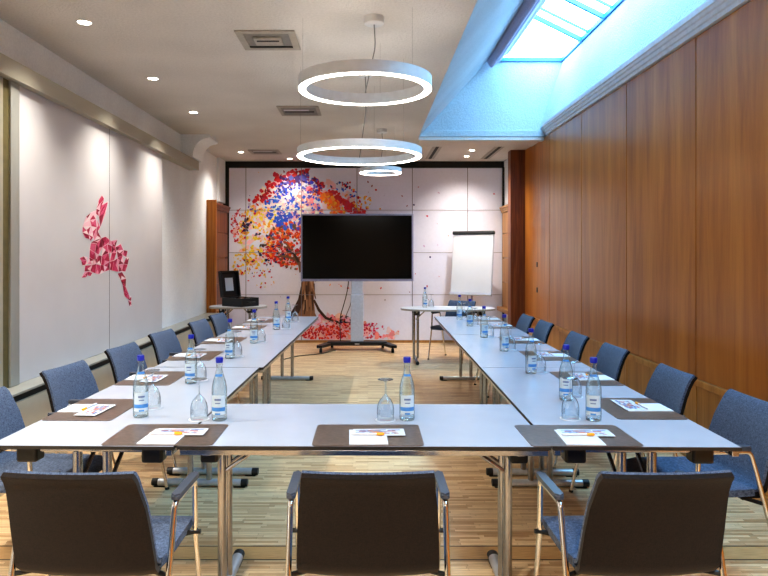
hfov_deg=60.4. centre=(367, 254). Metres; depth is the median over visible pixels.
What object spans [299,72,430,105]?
diffuser
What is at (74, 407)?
notepad
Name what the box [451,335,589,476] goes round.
folding table
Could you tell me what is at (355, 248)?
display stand
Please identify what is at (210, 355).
desk mat
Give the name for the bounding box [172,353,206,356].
notepad
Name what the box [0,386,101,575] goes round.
chair
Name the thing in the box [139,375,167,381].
leaflet
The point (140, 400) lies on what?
water bottle
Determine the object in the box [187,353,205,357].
leaflet
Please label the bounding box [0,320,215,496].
trim
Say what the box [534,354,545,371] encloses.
bowl
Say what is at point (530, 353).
desk mat
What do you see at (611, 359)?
chair
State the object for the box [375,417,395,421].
coaster
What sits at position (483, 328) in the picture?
water bottle
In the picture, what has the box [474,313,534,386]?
chair
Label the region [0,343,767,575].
floor
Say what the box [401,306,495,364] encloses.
side table
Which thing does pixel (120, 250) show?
print
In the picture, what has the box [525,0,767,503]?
wall
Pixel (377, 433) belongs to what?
pen
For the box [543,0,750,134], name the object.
trim
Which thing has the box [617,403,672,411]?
notepad
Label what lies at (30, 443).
folding table
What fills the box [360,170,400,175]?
diffuser
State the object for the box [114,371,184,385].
desk mat
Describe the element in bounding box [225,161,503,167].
trim
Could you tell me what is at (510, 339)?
desk mat
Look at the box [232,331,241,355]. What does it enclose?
wine glass
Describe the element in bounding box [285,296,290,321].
water bottle
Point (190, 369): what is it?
water bottle
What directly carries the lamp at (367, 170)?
hanging from the ceiling
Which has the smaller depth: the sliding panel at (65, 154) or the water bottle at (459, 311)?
the sliding panel at (65, 154)
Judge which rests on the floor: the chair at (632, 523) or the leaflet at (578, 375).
the chair at (632, 523)
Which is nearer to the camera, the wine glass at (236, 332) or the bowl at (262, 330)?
the wine glass at (236, 332)
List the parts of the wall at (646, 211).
veneer panel, dado panel, dado rail, veneer panel, dado panel, dado rail, veneer panel, dado panel, veneer panel, dado panel, dado rail, dado rail, skirting, veneer panel, dado panel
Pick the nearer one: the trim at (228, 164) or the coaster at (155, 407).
the coaster at (155, 407)
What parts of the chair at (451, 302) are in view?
leg, seat, leg, backrest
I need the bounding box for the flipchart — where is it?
[449,231,494,300]
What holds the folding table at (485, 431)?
on the floor
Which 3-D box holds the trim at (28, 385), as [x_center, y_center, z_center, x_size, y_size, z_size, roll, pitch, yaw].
[-2.328,0.883,3.860,0.225,0.017,12.120,0,0,0]
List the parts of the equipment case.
lid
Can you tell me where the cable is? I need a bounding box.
[284,350,335,359]
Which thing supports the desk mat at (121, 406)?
on the folding table at (30, 443)
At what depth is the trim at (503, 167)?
11.01 m
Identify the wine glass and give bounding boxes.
[145,369,160,406]
[190,377,207,418]
[195,348,206,377]
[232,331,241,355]
[257,320,265,341]
[282,310,289,328]
[377,378,393,419]
[487,316,493,335]
[506,326,515,349]
[534,342,545,371]
[561,377,578,417]
[570,361,581,395]
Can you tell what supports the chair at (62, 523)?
on the floor
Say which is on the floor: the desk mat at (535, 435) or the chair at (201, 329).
the chair at (201, 329)
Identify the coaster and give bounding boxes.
[148,405,161,409]
[189,417,209,421]
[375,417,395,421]
[560,416,580,420]
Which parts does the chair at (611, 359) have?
leg, backrest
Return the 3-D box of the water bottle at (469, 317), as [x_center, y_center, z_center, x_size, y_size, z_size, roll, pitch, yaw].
[1.050,0.597,6.800,0.067,0.279,0.068,0,0,14]
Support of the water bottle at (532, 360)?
on the folding table at (535, 397)
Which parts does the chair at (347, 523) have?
leg, armrest, leg, backrest, leg, armrest, leg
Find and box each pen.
[81,403,96,410]
[149,432,182,434]
[351,432,383,434]
[561,433,594,435]
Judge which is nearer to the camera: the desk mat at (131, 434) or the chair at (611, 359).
the desk mat at (131, 434)
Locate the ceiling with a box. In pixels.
[0,0,706,160]
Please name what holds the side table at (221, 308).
on the floor
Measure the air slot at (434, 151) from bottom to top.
0.011 m
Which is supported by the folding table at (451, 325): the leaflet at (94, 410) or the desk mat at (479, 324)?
the desk mat at (479, 324)
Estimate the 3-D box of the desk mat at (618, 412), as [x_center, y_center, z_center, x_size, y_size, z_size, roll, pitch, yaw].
[1.278,0.735,3.160,0.315,0.002,0.434,0,0,1]
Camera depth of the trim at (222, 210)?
10.54 m
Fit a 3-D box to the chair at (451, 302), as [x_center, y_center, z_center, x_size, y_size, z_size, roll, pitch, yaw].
[1.212,1.072,9.325,0.565,0.816,0.596,0,0,35]
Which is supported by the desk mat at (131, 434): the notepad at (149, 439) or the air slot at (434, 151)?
the notepad at (149, 439)
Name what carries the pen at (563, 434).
on the notepad at (568, 440)
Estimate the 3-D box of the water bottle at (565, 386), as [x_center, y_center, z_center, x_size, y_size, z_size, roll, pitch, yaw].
[1.004,0.597,3.347,0.067,0.279,0.068,0,0,19]
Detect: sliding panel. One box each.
[20,86,109,382]
[110,130,161,348]
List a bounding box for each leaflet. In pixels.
[75,405,114,415]
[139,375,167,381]
[155,428,208,434]
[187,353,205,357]
[353,429,405,435]
[534,352,551,355]
[557,429,614,435]
[569,373,591,378]
[611,400,646,409]
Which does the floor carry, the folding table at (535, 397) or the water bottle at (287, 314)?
the folding table at (535, 397)
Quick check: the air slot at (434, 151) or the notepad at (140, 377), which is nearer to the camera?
the notepad at (140, 377)
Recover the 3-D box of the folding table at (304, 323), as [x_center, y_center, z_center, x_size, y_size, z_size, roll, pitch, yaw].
[-0.971,1.107,6.979,0.720,0.740,1.772,0,0,2]
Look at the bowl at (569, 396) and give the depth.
2.98 m
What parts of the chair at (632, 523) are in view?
leg, armrest, leg, seat, backrest, leg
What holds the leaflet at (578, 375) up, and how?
on the notepad at (601, 377)
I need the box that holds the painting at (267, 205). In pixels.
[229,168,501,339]
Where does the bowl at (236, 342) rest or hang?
on the wine glass at (236, 332)
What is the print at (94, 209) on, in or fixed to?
attached to the sliding panel at (65, 154)
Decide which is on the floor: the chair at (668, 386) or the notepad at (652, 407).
the chair at (668, 386)
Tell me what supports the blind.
attached to the window
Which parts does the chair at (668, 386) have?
leg, leg, backrest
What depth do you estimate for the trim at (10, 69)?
5.36 m
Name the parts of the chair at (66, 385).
backrest, armrest, leg, leg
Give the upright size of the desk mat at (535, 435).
0.002 m
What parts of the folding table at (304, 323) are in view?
long rail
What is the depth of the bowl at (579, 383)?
3.43 m
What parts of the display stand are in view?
arm, arm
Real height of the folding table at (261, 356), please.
0.740 m
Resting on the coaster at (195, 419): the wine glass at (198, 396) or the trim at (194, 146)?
the wine glass at (198, 396)
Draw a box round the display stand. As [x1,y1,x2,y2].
[301,214,412,352]
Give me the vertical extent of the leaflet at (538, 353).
0.002 m
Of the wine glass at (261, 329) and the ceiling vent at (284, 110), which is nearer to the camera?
the wine glass at (261, 329)
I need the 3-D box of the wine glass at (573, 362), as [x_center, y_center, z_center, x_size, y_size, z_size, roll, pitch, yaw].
[1.067,0.645,3.420,0.077,0.180,0.077,0,0,0]
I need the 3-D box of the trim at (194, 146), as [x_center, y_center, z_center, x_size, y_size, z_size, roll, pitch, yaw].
[-2.250,-1.413,8.800,0.380,0.290,0.500,0,0,0]
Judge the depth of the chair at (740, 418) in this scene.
3.05 m
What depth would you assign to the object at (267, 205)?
11.05 m
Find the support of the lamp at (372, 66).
hanging from the ceiling
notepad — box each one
[57,404,111,412]
[125,375,164,379]
[136,429,184,444]
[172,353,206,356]
[349,430,387,444]
[515,338,539,340]
[543,353,569,356]
[554,430,605,445]
[579,375,613,380]
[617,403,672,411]
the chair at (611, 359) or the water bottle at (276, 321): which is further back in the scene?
the water bottle at (276, 321)
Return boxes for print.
[80,195,109,277]
[110,240,131,305]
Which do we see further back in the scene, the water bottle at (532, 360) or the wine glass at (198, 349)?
the water bottle at (532, 360)
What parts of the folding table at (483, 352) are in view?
long rail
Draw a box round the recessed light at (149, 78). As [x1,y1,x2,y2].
[147,77,158,79]
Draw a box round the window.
[499,0,623,61]
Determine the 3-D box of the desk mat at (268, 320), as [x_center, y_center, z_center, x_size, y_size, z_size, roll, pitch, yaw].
[-1.191,0.735,7.350,0.315,0.002,0.434,0,0,1]
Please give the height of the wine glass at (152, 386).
0.180 m
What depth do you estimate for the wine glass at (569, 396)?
2.98 m
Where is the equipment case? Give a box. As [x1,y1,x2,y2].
[218,270,258,306]
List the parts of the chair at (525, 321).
backrest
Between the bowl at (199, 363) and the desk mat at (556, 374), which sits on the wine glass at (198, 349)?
the bowl at (199, 363)
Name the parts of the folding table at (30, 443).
cross rail, long rail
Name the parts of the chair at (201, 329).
backrest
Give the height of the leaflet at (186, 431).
0.002 m
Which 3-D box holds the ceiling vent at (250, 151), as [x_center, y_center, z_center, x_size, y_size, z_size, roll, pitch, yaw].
[-1.560,-1.552,10.000,0.460,0.011,0.400,0,0,0]
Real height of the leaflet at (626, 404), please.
0.002 m
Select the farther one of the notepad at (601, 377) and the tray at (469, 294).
the tray at (469, 294)
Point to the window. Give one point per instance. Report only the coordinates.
(602, 16)
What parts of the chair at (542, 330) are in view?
backrest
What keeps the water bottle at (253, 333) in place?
on the folding table at (261, 356)
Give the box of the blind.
[487,0,546,67]
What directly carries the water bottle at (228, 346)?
on the folding table at (261, 356)
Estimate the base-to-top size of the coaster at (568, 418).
0.001 m
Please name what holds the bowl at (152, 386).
on the wine glass at (152, 386)
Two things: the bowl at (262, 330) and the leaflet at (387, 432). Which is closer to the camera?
the leaflet at (387, 432)
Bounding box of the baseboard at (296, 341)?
[294,340,454,342]
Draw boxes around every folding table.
[0,367,258,487]
[155,334,298,475]
[177,404,550,575]
[223,316,318,403]
[434,316,528,403]
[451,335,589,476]
[481,368,741,487]
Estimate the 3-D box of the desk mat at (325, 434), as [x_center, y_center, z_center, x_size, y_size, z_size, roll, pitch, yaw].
[0.000,0.735,2.693,0.434,0.002,0.315,0,0,0]
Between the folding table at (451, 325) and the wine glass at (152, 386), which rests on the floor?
the folding table at (451, 325)
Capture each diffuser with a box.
[297,146,420,165]
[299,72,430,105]
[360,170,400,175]
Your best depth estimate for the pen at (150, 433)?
2.66 m
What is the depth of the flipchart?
10.48 m
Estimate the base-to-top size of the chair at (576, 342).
0.816 m
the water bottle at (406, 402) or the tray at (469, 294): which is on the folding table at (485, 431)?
the water bottle at (406, 402)
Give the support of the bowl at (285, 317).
on the wine glass at (282, 310)
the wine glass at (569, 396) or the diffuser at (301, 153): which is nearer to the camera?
the wine glass at (569, 396)
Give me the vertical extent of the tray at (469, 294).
0.040 m
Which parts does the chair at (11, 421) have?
backrest, leg, seat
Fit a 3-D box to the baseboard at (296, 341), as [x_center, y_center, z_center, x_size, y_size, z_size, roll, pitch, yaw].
[-0.039,1.456,11.069,4.572,0.042,0.042,0,0,0]
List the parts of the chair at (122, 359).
backrest, leg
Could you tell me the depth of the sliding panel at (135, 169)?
6.67 m
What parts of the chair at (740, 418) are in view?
leg, seat, backrest, armrest, leg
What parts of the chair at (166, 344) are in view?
backrest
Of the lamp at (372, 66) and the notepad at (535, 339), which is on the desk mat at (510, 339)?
the notepad at (535, 339)
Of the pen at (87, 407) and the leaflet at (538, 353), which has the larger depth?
the leaflet at (538, 353)
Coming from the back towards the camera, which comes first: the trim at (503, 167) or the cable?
the trim at (503, 167)
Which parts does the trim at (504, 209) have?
cornice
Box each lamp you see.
[297,67,421,165]
[298,14,431,105]
[359,128,401,175]
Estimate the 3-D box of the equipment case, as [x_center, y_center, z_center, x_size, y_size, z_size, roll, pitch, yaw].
[-1.847,0.486,9.483,0.531,0.500,0.340,0,0,36]
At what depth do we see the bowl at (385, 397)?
2.96 m
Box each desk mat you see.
[42,399,132,420]
[101,424,228,445]
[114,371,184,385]
[166,351,223,360]
[199,337,246,343]
[228,325,266,329]
[243,319,272,322]
[312,424,423,445]
[473,317,501,320]
[479,324,515,328]
[498,337,543,343]
[515,425,642,446]
[519,351,575,360]
[550,372,623,385]
[602,398,687,419]
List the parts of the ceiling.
soffit moulding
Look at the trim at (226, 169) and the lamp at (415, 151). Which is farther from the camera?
the trim at (226, 169)
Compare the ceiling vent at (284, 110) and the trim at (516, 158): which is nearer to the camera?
the ceiling vent at (284, 110)
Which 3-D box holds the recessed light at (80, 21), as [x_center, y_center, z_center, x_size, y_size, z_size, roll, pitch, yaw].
[-1.900,-1.554,4.420,0.104,0.006,0.104,0,0,0]
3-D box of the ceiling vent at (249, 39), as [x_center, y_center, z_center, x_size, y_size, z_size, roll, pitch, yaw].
[-0.720,-1.545,4.790,0.420,0.024,0.420,0,0,0]
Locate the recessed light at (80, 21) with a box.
[76,19,92,24]
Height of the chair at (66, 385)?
0.816 m
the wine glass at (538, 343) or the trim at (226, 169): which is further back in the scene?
the trim at (226, 169)
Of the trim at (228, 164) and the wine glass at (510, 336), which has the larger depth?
the trim at (228, 164)
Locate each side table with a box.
[209,304,266,318]
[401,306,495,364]
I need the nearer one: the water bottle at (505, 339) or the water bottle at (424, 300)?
the water bottle at (505, 339)
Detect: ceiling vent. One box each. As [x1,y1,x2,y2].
[234,30,300,49]
[248,150,281,153]
[276,106,320,115]
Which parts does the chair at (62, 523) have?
leg, backrest, seat, leg, armrest, leg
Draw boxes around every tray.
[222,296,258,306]
[449,293,491,295]
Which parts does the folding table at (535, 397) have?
long rail, cross rail, long rail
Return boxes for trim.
[0,53,198,169]
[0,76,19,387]
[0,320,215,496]
[7,313,217,396]
[180,134,217,161]
[206,200,216,312]
[217,203,231,313]
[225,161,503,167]
[225,168,228,314]
[497,159,507,322]
[502,167,503,320]
[508,150,524,326]
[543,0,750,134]
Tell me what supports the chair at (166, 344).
on the floor
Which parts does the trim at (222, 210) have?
cornice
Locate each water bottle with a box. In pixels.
[133,355,147,417]
[185,334,196,383]
[212,357,226,420]
[225,319,234,358]
[250,309,257,343]
[273,301,279,329]
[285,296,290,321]
[399,357,413,420]
[423,287,426,306]
[457,295,461,319]
[467,299,472,325]
[480,306,487,337]
[500,314,508,350]
[525,328,536,373]
[559,344,572,400]
[586,357,601,421]
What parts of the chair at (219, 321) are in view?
backrest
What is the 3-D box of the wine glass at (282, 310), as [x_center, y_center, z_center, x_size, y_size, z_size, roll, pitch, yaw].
[-0.815,0.645,6.550,0.077,0.180,0.077,0,0,0]
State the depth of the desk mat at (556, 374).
3.81 m
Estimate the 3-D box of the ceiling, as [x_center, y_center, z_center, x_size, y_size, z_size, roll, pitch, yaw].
[0.000,-2.211,4.430,5.260,1.405,13.460,0,0,0]
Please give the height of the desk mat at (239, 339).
0.002 m
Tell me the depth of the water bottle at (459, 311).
7.48 m
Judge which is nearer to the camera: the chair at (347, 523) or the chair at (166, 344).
the chair at (347, 523)
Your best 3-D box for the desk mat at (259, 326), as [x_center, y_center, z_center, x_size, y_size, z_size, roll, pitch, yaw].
[-1.208,0.735,6.650,0.315,0.002,0.434,0,0,1]
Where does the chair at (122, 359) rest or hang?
on the floor
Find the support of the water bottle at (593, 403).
on the folding table at (535, 397)
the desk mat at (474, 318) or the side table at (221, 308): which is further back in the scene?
the side table at (221, 308)
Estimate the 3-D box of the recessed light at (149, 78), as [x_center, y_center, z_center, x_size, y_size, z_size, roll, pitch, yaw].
[-1.900,-1.554,5.830,0.104,0.006,0.104,0,0,0]
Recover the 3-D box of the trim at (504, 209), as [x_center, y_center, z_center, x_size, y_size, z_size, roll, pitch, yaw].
[2.274,-0.040,10.540,0.252,3.033,1.080,0,0,0]
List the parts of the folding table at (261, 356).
long rail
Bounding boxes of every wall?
[0,19,224,327]
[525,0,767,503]
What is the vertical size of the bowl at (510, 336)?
0.112 m
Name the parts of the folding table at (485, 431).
long rail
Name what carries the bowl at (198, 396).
on the wine glass at (198, 396)
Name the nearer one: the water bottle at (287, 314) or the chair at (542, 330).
the chair at (542, 330)
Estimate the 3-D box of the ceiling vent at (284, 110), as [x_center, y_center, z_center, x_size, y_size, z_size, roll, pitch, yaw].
[-0.740,-1.552,7.140,0.440,0.011,0.460,0,0,0]
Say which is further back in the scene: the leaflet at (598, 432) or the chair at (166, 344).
the chair at (166, 344)
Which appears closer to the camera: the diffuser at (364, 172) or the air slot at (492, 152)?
the diffuser at (364, 172)
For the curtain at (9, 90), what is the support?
attached to the wall at (185, 193)
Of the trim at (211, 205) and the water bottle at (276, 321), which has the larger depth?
the trim at (211, 205)
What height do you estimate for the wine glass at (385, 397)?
0.180 m
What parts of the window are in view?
gable sill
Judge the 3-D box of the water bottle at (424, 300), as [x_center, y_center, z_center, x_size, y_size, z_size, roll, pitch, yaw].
[0.795,0.596,9.220,0.067,0.279,0.068,0,0,-17]
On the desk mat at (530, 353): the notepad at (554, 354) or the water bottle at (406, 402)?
the notepad at (554, 354)
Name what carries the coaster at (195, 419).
on the folding table at (30, 443)
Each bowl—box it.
[148,384,160,406]
[190,394,207,418]
[197,361,206,377]
[232,341,241,355]
[258,329,265,341]
[282,317,289,328]
[377,394,393,419]
[506,335,515,349]
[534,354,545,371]
[561,393,578,417]
[573,375,581,395]
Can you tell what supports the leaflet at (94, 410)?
on the notepad at (74, 407)
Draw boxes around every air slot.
[425,147,441,158]
[481,147,503,158]
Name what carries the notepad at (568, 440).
on the desk mat at (535, 435)
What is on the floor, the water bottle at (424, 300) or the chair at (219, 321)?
the chair at (219, 321)
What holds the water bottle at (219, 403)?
on the folding table at (485, 431)
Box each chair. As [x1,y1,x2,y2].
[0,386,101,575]
[0,469,201,575]
[39,360,169,489]
[104,342,176,466]
[148,329,227,403]
[188,318,253,403]
[208,312,241,336]
[285,470,450,575]
[427,300,475,362]
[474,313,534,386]
[487,319,553,400]
[534,470,734,575]
[553,342,629,467]
[561,331,589,360]
[569,363,696,492]
[626,389,767,575]
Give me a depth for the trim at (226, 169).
11.04 m
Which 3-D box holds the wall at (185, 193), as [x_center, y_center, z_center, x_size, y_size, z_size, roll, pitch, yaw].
[-2.483,-0.041,4.390,0.194,3.035,13.380,0,0,0]
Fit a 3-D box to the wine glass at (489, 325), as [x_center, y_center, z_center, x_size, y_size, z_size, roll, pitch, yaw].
[1.090,0.645,5.910,0.077,0.180,0.077,0,0,0]

